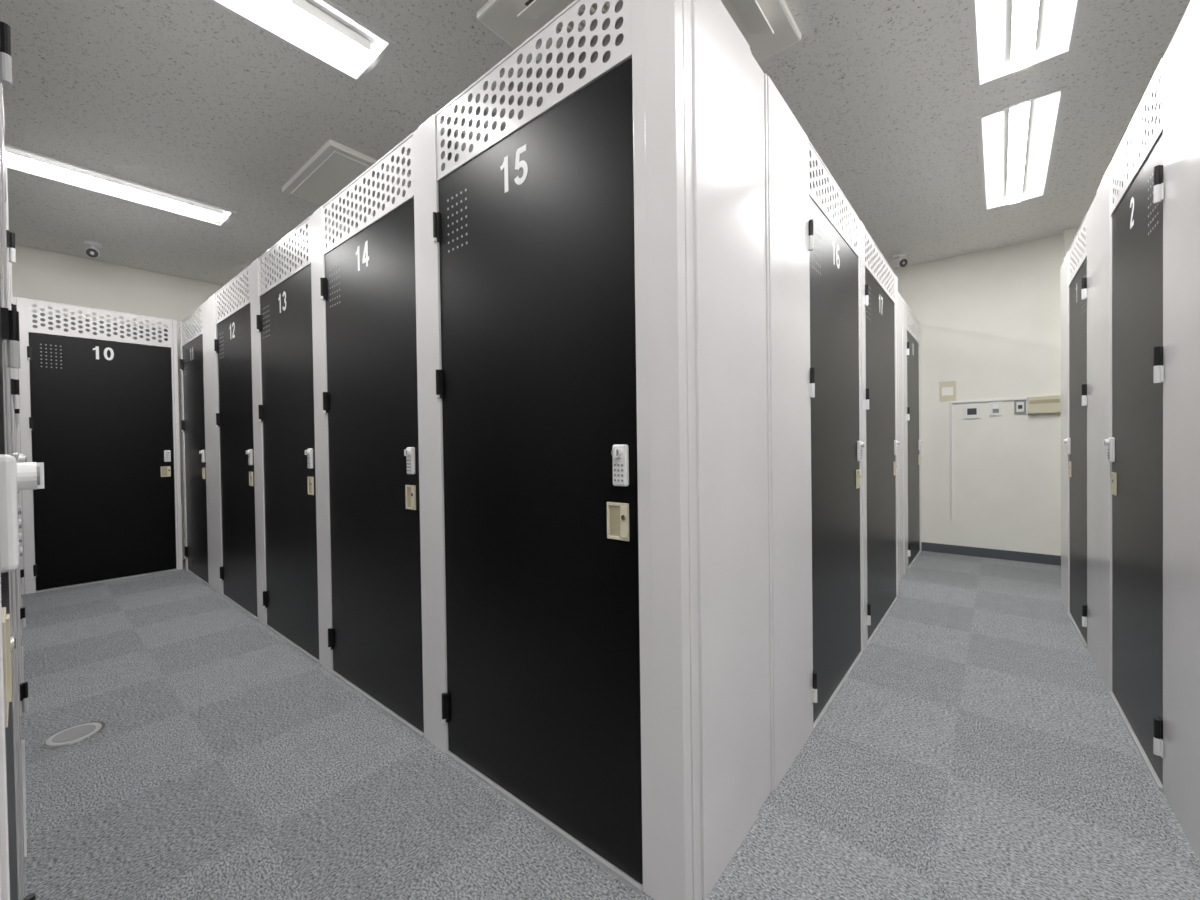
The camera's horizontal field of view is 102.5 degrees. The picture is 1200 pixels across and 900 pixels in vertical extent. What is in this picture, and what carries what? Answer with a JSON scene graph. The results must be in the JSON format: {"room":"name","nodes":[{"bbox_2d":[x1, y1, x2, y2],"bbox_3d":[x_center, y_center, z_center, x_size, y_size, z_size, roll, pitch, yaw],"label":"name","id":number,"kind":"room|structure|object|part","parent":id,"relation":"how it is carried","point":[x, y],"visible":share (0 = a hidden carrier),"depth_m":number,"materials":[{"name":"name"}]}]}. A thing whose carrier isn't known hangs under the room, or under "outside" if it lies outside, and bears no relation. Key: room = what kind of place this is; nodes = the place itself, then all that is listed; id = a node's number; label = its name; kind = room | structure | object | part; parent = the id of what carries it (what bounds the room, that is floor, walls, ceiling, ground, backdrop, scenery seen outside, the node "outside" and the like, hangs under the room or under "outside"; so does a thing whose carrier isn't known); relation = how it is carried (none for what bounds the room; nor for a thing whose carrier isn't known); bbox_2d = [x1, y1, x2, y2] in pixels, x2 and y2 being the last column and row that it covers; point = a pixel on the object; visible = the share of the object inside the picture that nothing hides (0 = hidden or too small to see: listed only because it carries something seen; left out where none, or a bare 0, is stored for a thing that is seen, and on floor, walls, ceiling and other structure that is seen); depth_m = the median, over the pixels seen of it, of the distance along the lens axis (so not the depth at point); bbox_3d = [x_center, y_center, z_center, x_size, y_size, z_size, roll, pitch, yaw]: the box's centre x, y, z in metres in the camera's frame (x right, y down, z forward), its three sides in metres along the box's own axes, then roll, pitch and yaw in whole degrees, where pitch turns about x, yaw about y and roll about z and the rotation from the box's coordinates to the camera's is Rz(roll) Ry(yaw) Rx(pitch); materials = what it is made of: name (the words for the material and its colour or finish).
{"room":"self storage facility","nodes":[
{"label":"self storage facility","id":0,"kind":"room"},
{"bbox_2d":[11,244,248,559],"bbox_3d":[-3.837,-0.377,5.321,0.100,2.930,8.100,0,1,40],"label":"wall","id":1,"kind":"structure","parent":0,"point":[37,274],"depth_m":4.44,"materials":[{"name":"white paint"}]},
{"bbox_2d":[0,0,1190,289],"bbox_3d":[-0.625,-1.804,2.621,8.500,0.100,8.300,0,1,40],"label":"ceiling","id":2,"kind":"structure","parent":0,"point":[191,99],"depth_m":2.46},
{"bbox_2d":[84,241,101,257],"bbox_3d":[-4.219,-1.653,4.008,0.160,0.137,0.104,0,1,40],"label":"security camera","id":3,"kind":"object","parent":2,"relation":"attached to","point":[92,252],"visible":1,"depth_m":3.97,"materials":[{"name":"white plastic"}]},
{"bbox_2d":[4,143,235,226],"bbox_3d":[-3.197,-1.744,3.139,0.350,0.071,1.270,0,1,40],"label":"recessed light","id":4,"kind":"object","parent":2,"relation":"in","point":[17,159],"visible":0.97,"depth_m":3.15,"materials":[{"name":"white plastic"}]},
{"bbox_2d":[208,0,395,83],"bbox_3d":[-1.421,-1.751,1.677,0.350,0.071,1.290,0,1,40],"label":"recessed light","id":5,"kind":"object","parent":2,"relation":"in","point":[324,31],"visible":1,"depth_m":2.01,"materials":[{"name":"white plastic"}]},
{"bbox_2d":[282,139,410,220],"bbox_3d":[-1.565,-1.728,3.234,0.770,0.039,0.760,0,1,40],"label":"ceiling access panel","id":6,"kind":"object","parent":2,"relation":"in","point":[334,166],"depth_m":3.01,"materials":[{"name":"white metal"}]},
{"bbox_2d":[477,0,800,63],"bbox_3d":[0.181,-1.708,1.979,0.960,0.097,0.960,0,1,40],"label":"air conditioner","id":7,"kind":"object","parent":2,"relation":"attached to","point":[769,27],"depth_m":1.92,"materials":[{"name":"white plastic"}]},
{"bbox_2d":[891,253,907,266],"bbox_3d":[2.807,-1.761,4.519,0.103,0.129,0.161,-1,1,2],"label":"security camera","id":8,"kind":"object","parent":2,"relation":"attached to","point":[898,261],"visible":1,"depth_m":4.48,"materials":[{"name":"white plastic"}]},
{"bbox_2d":[977,86,1066,210],"bbox_3d":[2.602,-1.823,3.009,0.350,0.071,1.380,0,1,40],"label":"recessed light","id":9,"kind":"object","parent":2,"relation":"in","point":[1017,141],"visible":0.94,"depth_m":2.90,"materials":[{"name":"white plastic"}]},
{"bbox_2d":[968,0,1083,88],"bbox_3d":[1.548,-1.793,1.740,0.350,0.071,1.360,0,1,40],"label":"recessed light","id":10,"kind":"object","parent":2,"relation":"in","point":[1009,37],"visible":1,"depth_m":2.08,"materials":[{"name":"white plastic"}]},
{"bbox_2d":[21,550,1199,899],"bbox_3d":[-0.585,1.125,2.657,8.500,0.100,8.300,0,1,40],"label":"floor","id":11,"kind":"structure","parent":0,"point":[976,748],"depth_m":1.58,"materials":[{"name":"carpet"}]},
{"bbox_2d":[0,84,26,899],"bbox_3d":[-2.797,-0.016,1.645,5.155,2.270,1.024,0,1,40],"label":"locker row frame","id":12,"kind":"object","parent":11,"relation":"on","point":[15,600],"visible":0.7,"depth_m":1.09,"materials":[{"name":"white metal"}]},
{"bbox_2d":[6,230,28,711],"bbox_3d":[-1.890,0.085,1.554,0.849,2.016,0.054,0,1,40],"label":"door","id":13,"kind":"structure","parent":12,"relation":"attached to","point":[10,236],"depth_m":1.81,"materials":[{"name":"black metal"}]},
{"bbox_2d":[11,303,25,627],"bbox_3d":[-2.952,0.089,2.436,0.849,2.016,0.054,0,1,40],"label":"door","id":14,"kind":"structure","parent":12,"relation":"attached to","point":[13,307],"depth_m":2.69,"materials":[{"name":"black metal"}]},
{"bbox_2d":[16,423,23,584],"bbox_3d":[-4.014,0.093,3.317,0.849,2.016,0.054,0,1,40],"label":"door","id":15,"kind":"structure","parent":12,"relation":"attached to","point":[17,424],"depth_m":3.59,"materials":[{"name":"black metal"}]},
{"bbox_2d":[0,21,43,899],"bbox_3d":[-0.829,0.081,0.673,0.849,2.016,0.054,0,1,40],"label":"door","id":16,"kind":"structure","parent":12,"relation":"attached to","point":[14,476],"depth_m":0.61,"materials":[{"name":"metal"}]},
{"bbox_3d":[-2.406,1.104,1.989,4.970,0.011,0.038,0,1,40],"label":"door sill","id":17,"kind":"part","parent":12,"relation":"part of","materials":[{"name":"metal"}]},
{"bbox_2d":[41,721,105,748],"bbox_3d":[-2.035,1.101,1.865,0.170,0.010,0.170,0,1,40],"label":"floor outlet cover","id":18,"kind":"object","parent":11,"relation":"on","point":[78,733],"visible":1,"depth_m":1.85,"materials":[{"name":"metal"}]},
{"bbox_2d":[13,297,182,594],"bbox_3d":[-4.349,-0.036,4.207,0.474,2.290,0.960,0,1,40],"label":"locker row frame","id":19,"kind":"object","parent":11,"relation":"on","point":[41,322],"visible":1,"depth_m":3.98,"materials":[{"name":"white metal"}]},
{"bbox_3d":[-4.175,-1.054,4.064,0.002,0.241,0.839,0,1,40],"label":"perforated panel","id":20,"kind":"part","parent":19,"relation":"part of","materials":[{"name":"white paint"}]},
{"bbox_2d":[26,332,175,590],"bbox_3d":[-4.162,0.086,4.069,0.054,2.016,0.850,0,1,40],"label":"door","id":21,"kind":"structure","parent":19,"relation":"attached to","point":[101,419],"depth_m":4.04,"materials":[{"name":"black metal"}]},
{"bbox_3d":[-4.153,1.102,4.097,0.038,0.011,0.839,0,1,40],"label":"door sill","id":22,"kind":"part","parent":19,"relation":"part of","materials":[{"name":"metal"}]},
{"bbox_2d":[179,0,692,899],"bbox_3d":[-1.554,-0.051,3.089,5.224,2.268,0.874,0,1,40],"label":"frame","id":23,"kind":"object","parent":11,"relation":"on","point":[652,30],"visible":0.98,"depth_m":1.25,"materials":[{"name":"white paint"}]},
{"bbox_3d":[-3.493,-1.053,4.118,0.770,0.219,0.002,0,1,40],"label":"perforated panel","id":24,"kind":"part","parent":23,"relation":"part of","materials":[{"name":"white paint"}]},
{"bbox_2d":[180,334,208,582],"bbox_3d":[-3.486,0.075,4.134,0.781,2.016,0.054,0,1,40],"label":"door","id":25,"kind":"structure","parent":23,"relation":"attached to","point":[193,424],"depth_m":4.12,"materials":[{"name":"black metal"}]},
{"bbox_3d":[-3.229,0.191,3.922,0.066,0.092,0.011,0,1,40],"label":"recessed pull","id":26,"kind":"part","parent":25,"relation":"part of","materials":[{"name":"metal"}]},
{"bbox_3d":[-2.546,-1.056,3.332,0.822,0.219,0.002,0,1,40],"label":"perforated panel","id":27,"kind":"part","parent":23,"relation":"part of","materials":[{"name":"white paint"}]},
{"bbox_2d":[214,304,257,616],"bbox_3d":[-2.539,0.072,3.348,0.833,2.016,0.054,0,1,40],"label":"door","id":28,"kind":"structure","parent":23,"relation":"attached to","point":[238,572],"depth_m":3.32,"materials":[{"name":"black metal"}]},
{"bbox_3d":[-2.262,0.187,3.119,0.066,0.092,0.011,0,1,40],"label":"recessed pull","id":29,"kind":"part","parent":28,"relation":"part of","materials":[{"name":"metal"}]},
{"bbox_3d":[-1.776,-1.059,2.693,0.821,0.219,0.002,0,1,40],"label":"perforated panel","id":30,"kind":"part","parent":23,"relation":"part of","materials":[{"name":"white paint"}]},
{"bbox_2d":[256,265,318,659],"bbox_3d":[-1.769,0.069,2.709,0.832,2.016,0.054,0,1,40],"label":"door","id":31,"kind":"structure","parent":23,"relation":"attached to","point":[284,321],"depth_m":2.67,"materials":[{"name":"black metal"}]},
{"bbox_3d":[-1.493,0.184,2.480,0.066,0.092,0.011,0,1,40],"label":"recessed pull","id":32,"kind":"part","parent":31,"relation":"part of","materials":[{"name":"metal"}]},
{"bbox_3d":[-1.016,-1.062,2.062,0.833,0.219,0.002,0,1,40],"label":"perforated panel","id":33,"kind":"part","parent":23,"relation":"part of","materials":[{"name":"white paint"}]},
{"bbox_2d":[320,198,423,732],"bbox_3d":[-1.009,0.066,2.078,0.844,2.016,0.054,0,1,40],"label":"door","id":34,"kind":"structure","parent":23,"relation":"attached to","point":[368,287],"depth_m":2.03,"materials":[{"name":"black metal"}]},
{"bbox_3d":[-0.728,0.181,1.845,0.066,0.092,0.011,0,1,40],"label":"recessed pull","id":35,"kind":"part","parent":34,"relation":"part of","materials":[{"name":"metal"}]},
{"bbox_3d":[-1.821,1.085,2.794,5.023,0.011,0.038,0,1,40],"label":"door sill","id":36,"kind":"part","parent":23,"relation":"part of","materials":[{"name":"metal"}]},
{"bbox_3d":[-0.249,-1.065,1.426,0.845,0.219,0.002,0,1,40],"label":"perforated panel","id":37,"kind":"part","parent":23,"relation":"part of","materials":[{"name":"white paint"}]},
{"bbox_2d":[433,58,642,883],"bbox_3d":[-0.243,0.064,1.442,0.856,2.016,0.054,0,1,40],"label":"door","id":38,"kind":"structure","parent":23,"relation":"attached to","point":[536,380],"depth_m":1.37,"materials":[{"name":"black metal"}]},
{"bbox_3d":[0.043,0.178,1.205,0.066,0.092,0.011,0,1,40],"label":"recessed pull","id":39,"kind":"part","parent":38,"relation":"part of","materials":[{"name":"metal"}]},
{"bbox_2d":[444,0,899,899],"bbox_3d":[0.764,-0.060,2.575,1.024,2.235,2.960,0,1,40],"label":"frame","id":40,"kind":"object","parent":11,"relation":"on","point":[747,156],"visible":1,"depth_m":1.35,"materials":[{"name":"white paint"}]},
{"bbox_3d":[1.048,-1.075,2.134,0.002,0.186,0.848,0,1,40],"label":"perforated panel","id":41,"kind":"part","parent":40,"relation":"part of","materials":[{"name":"white paint"}]},
{"bbox_2d":[807,197,864,722],"bbox_3d":[1.059,0.037,2.135,0.054,2.016,0.867,0,1,40],"label":"door","id":42,"kind":"structure","parent":40,"relation":"attached to","point":[836,447],"depth_m":2.09,"materials":[{"name":"black metal"}]},
{"bbox_3d":[1.302,0.146,2.425,0.011,0.092,0.066,0,1,40],"label":"recessed pull","id":43,"kind":"part","parent":42,"relation":"part of","materials":[{"name":"metal"}]},
{"bbox_3d":[1.423,1.043,2.592,0.038,0.011,1.953,0,1,40],"label":"door sill","id":44,"kind":"part","parent":40,"relation":"part of","materials":[{"name":"metal"}]},
{"bbox_3d":[1.714,-1.095,2.935,0.002,0.186,0.975,0,1,40],"label":"perforated panel","id":45,"kind":"part","parent":40,"relation":"part of","materials":[{"name":"white paint"}]},
{"bbox_2d":[864,268,899,638],"bbox_3d":[1.724,0.018,2.937,0.054,2.016,0.994,0,1,40],"label":"door","id":46,"kind":"structure","parent":40,"relation":"attached to","point":[881,444],"depth_m":2.90,"materials":[{"name":"black metal"}]},
{"bbox_3d":[2.008,0.125,3.276,0.011,0.092,0.066,0,1,40],"label":"recessed pull","id":47,"kind":"part","parent":46,"relation":"part of","materials":[{"name":"metal"}]},
{"bbox_2d":[898,292,920,580],"bbox_3d":[2.353,-0.115,4.569,1.024,2.250,1.320,0,1,40],"label":"locker row frame","id":48,"kind":"object","parent":11,"relation":"on","point":[906,317],"visible":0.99,"depth_m":3.92,"materials":[{"name":"white metal"}]},
{"bbox_3d":[2.847,-1.136,4.382,0.002,0.201,0.820,0,1,40],"label":"perforated panel","id":49,"kind":"part","parent":48,"relation":"part of","materials":[{"name":"white paint"}]},
{"bbox_3d":[2.869,1.000,4.415,0.038,0.011,0.820,0,1,40],"label":"door sill","id":50,"kind":"part","parent":48,"relation":"part of","materials":[{"name":"metal"}]},
{"bbox_2d":[907,331,922,565],"bbox_3d":[2.858,-0.016,4.383,0.054,2.016,0.839,0,1,40],"label":"door","id":51,"kind":"structure","parent":48,"relation":"attached to","point":[914,444],"depth_m":4.39,"materials":[{"name":"black metal"}]},
{"bbox_2d":[1060,0,1199,860],"bbox_3d":[1.891,-0.062,0.871,1.024,2.250,5.330,0,1,38],"label":"locker row frame","id":52,"kind":"object","parent":11,"relation":"on","point":[1177,74],"visible":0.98,"depth_m":1.43,"materials":[{"name":"white metal"}]},
{"bbox_2d":[1063,258,1086,642],"bbox_3d":[2.707,0.006,2.735,0.054,2.016,0.645,0,1,38],"label":"door","id":53,"kind":"structure","parent":52,"relation":"attached to","point":[1076,444],"depth_m":2.72,"materials":[{"name":"black metal"}]},
{"bbox_3d":[2.703,-1.113,2.729,0.002,0.201,0.626,0,1,38],"label":"perforated panel","id":54,"kind":"part","parent":52,"relation":"part of","materials":[{"name":"white metal"}]},
{"bbox_3d":[2.341,1.034,2.240,0.038,0.011,1.920,0,1,38],"label":"door sill","id":55,"kind":"part","parent":52,"relation":"part of","materials":[{"name":"metal"}]},
{"bbox_2d":[1103,133,1163,784],"bbox_3d":[1.939,0.029,1.754,0.054,2.016,0.740,0,1,38],"label":"door","id":56,"kind":"structure","parent":52,"relation":"attached to","point":[1135,446],"depth_m":1.70,"materials":[{"name":"black metal"}]},
{"bbox_3d":[1.935,-1.090,1.747,0.002,0.201,0.721,0,1,38],"label":"perforated panel","id":57,"kind":"part","parent":52,"relation":"part of","materials":[{"name":"white metal"}]},
{"bbox_2d":[877,234,1062,555],"bbox_3d":[2.012,-0.465,5.792,8.500,2.930,0.100,0,1,40],"label":"wall","id":58,"kind":"structure","parent":0,"point":[989,320],"depth_m":4.42,"materials":[{"name":"white paint"}]},
{"bbox_2d":[939,381,955,401],"bbox_3d":[3.337,-0.564,4.623,0.130,0.190,0.003,0,1,40],"label":"light switch","id":59,"kind":"object","parent":58,"relation":"attached to","point":[947,389],"visible":1,"depth_m":4.62,"materials":[{"name":"beige plastic"}]},
{"bbox_2d":[963,405,979,418],"bbox_3d":[3.478,-0.356,4.504,0.125,0.125,0.014,0,1,40],"label":"wall thermostat","id":60,"kind":"object","parent":58,"relation":"attached to","point":[970,411],"visible":1,"depth_m":4.50,"materials":[{"name":"white plastic"}]},
{"bbox_2d":[950,398,1026,518],"bbox_3d":[3.568,0.099,4.438,0.551,1.123,0.016,0,1,40],"label":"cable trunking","id":61,"kind":"object","parent":58,"relation":"attached to","point":[1009,399],"visible":1,"depth_m":4.60,"materials":[{"name":"white plastic"}]},
{"bbox_2d":[921,542,1060,565],"bbox_3d":[3.582,0.953,4.451,1.020,0.085,0.012,0,1,40],"label":"baseboard","id":62,"kind":"structure","parent":58,"relation":"attached to","point":[932,547],"depth_m":4.42,"materials":[{"name":"grey plastic"}]},
{"bbox_2d":[990,402,1001,415],"bbox_3d":[3.609,-0.377,4.393,0.085,0.125,0.016,0,1,40],"label":"light switch","id":63,"kind":"object","parent":58,"relation":"attached to","point":[995,407],"visible":1,"depth_m":4.39,"materials":[{"name":"white plastic"}]},
{"bbox_2d":[1014,400,1025,413],"bbox_3d":[3.738,-0.383,4.285,0.080,0.125,0.018,0,1,40],"label":"switch panel","id":64,"kind":"object","parent":58,"relation":"attached to","point":[1019,405],"visible":1,"depth_m":4.28,"materials":[{"name":"white plastic"}]},
{"bbox_2d":[1028,395,1060,413],"bbox_3d":[3.851,-0.394,4.168,0.225,0.145,0.054,0,1,40],"label":"control box","id":65,"kind":"object","parent":58,"relation":"attached to","point":[1038,404],"visible":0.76,"depth_m":4.15,"materials":[{"name":"beige plastic"}]},
{"bbox_2d":[1063,227,1085,265],"bbox_3d":[4.535,-0.423,3.570,1.580,2.830,0.100,0,1,40],"label":"wall pier","id":66,"kind":"object","parent":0,"point":[1069,235],"visible":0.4,"depth_m":4.00,"materials":[{"name":"white paint"}]}
]}

